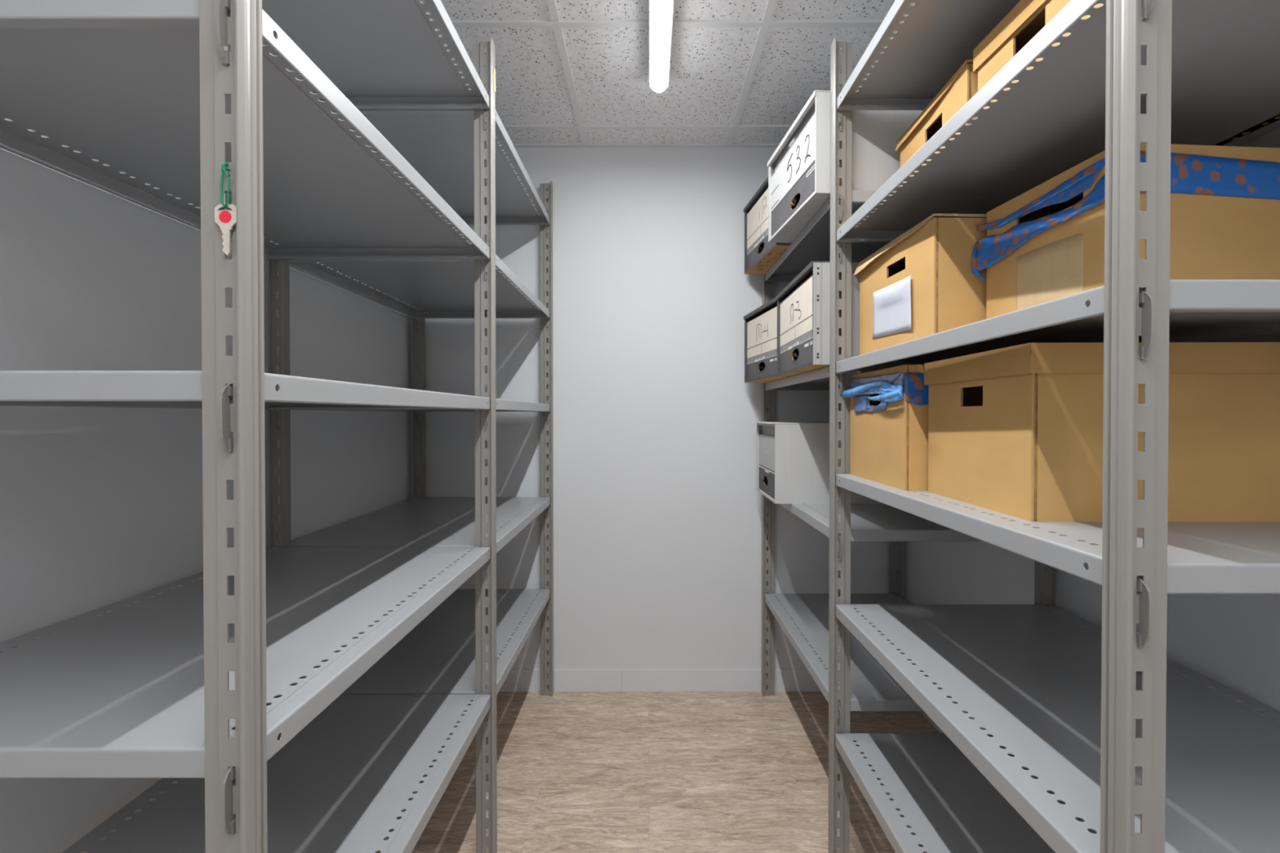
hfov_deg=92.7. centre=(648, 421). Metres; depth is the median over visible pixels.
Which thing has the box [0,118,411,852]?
wall
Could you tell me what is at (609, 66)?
ceiling
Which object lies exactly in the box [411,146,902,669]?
wall
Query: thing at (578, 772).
floor
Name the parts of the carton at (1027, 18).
lid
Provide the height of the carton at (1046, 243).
0.250 m
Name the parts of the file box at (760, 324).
lid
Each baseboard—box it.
[498,669,839,692]
[920,711,944,733]
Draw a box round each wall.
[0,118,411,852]
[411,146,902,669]
[902,146,1279,729]
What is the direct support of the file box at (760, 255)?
on the shelving unit at (1094, 740)
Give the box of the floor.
[375,692,939,852]
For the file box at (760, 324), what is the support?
on the shelving unit at (1094, 740)
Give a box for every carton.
[842,364,928,490]
[853,213,986,355]
[894,59,977,186]
[924,342,1279,522]
[972,142,1279,319]
[973,0,1279,146]
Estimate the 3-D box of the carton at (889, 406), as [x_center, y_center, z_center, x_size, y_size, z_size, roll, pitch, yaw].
[0.694,0.011,1.394,0.400,0.252,0.389,0,1,1]
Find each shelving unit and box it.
[0,0,553,852]
[761,0,1279,852]
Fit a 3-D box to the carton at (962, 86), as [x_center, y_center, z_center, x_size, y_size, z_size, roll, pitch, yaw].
[0.818,-0.605,1.384,0.384,0.231,0.348,0,1,1]
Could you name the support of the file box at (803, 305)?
on the shelving unit at (1094, 740)
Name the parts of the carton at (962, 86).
lid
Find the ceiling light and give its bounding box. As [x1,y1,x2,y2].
[648,0,674,92]
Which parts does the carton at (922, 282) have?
lid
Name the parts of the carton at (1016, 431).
lid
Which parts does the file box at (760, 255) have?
lid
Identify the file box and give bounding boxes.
[743,177,792,274]
[743,297,788,382]
[753,422,882,503]
[767,89,923,243]
[776,261,860,376]
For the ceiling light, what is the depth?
1.75 m
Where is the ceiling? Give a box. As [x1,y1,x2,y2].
[420,0,915,142]
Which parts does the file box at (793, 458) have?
lid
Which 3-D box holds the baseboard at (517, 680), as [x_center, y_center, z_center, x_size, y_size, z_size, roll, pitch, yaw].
[0.037,1.098,2.584,2.075,0.095,0.004,0,1,0]
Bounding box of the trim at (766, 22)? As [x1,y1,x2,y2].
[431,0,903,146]
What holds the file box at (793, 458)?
on the shelving unit at (1094, 740)
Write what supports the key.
hanging from the shelving unit at (296, 695)
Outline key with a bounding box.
[214,162,236,255]
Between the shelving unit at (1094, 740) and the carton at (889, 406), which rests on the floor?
the shelving unit at (1094, 740)
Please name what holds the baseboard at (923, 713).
attached to the wall at (1233, 640)
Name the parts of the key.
cord, blade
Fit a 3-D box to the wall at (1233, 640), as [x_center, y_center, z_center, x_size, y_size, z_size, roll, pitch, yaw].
[1.115,-0.032,0.412,0.080,2.398,4.325,0,1,0]
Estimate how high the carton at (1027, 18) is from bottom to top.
0.234 m
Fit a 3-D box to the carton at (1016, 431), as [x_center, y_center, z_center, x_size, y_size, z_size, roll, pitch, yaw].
[0.746,0.014,1.029,0.412,0.253,0.344,0,1,1]
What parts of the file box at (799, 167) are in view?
lid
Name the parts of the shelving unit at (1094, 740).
post, shelf, shelf, post, shelf, post, shelf, shelf, shelf, post, shelf, shelf, shelf, shelf, post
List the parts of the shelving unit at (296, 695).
post, shelf, shelf, shelf, shelf, post, shelf, shelf, post, shelf, shelf, shelf, shelf, post, post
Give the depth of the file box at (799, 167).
1.62 m
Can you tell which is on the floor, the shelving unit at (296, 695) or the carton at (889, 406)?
the shelving unit at (296, 695)
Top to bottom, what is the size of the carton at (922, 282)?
0.252 m
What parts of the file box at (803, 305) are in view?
lid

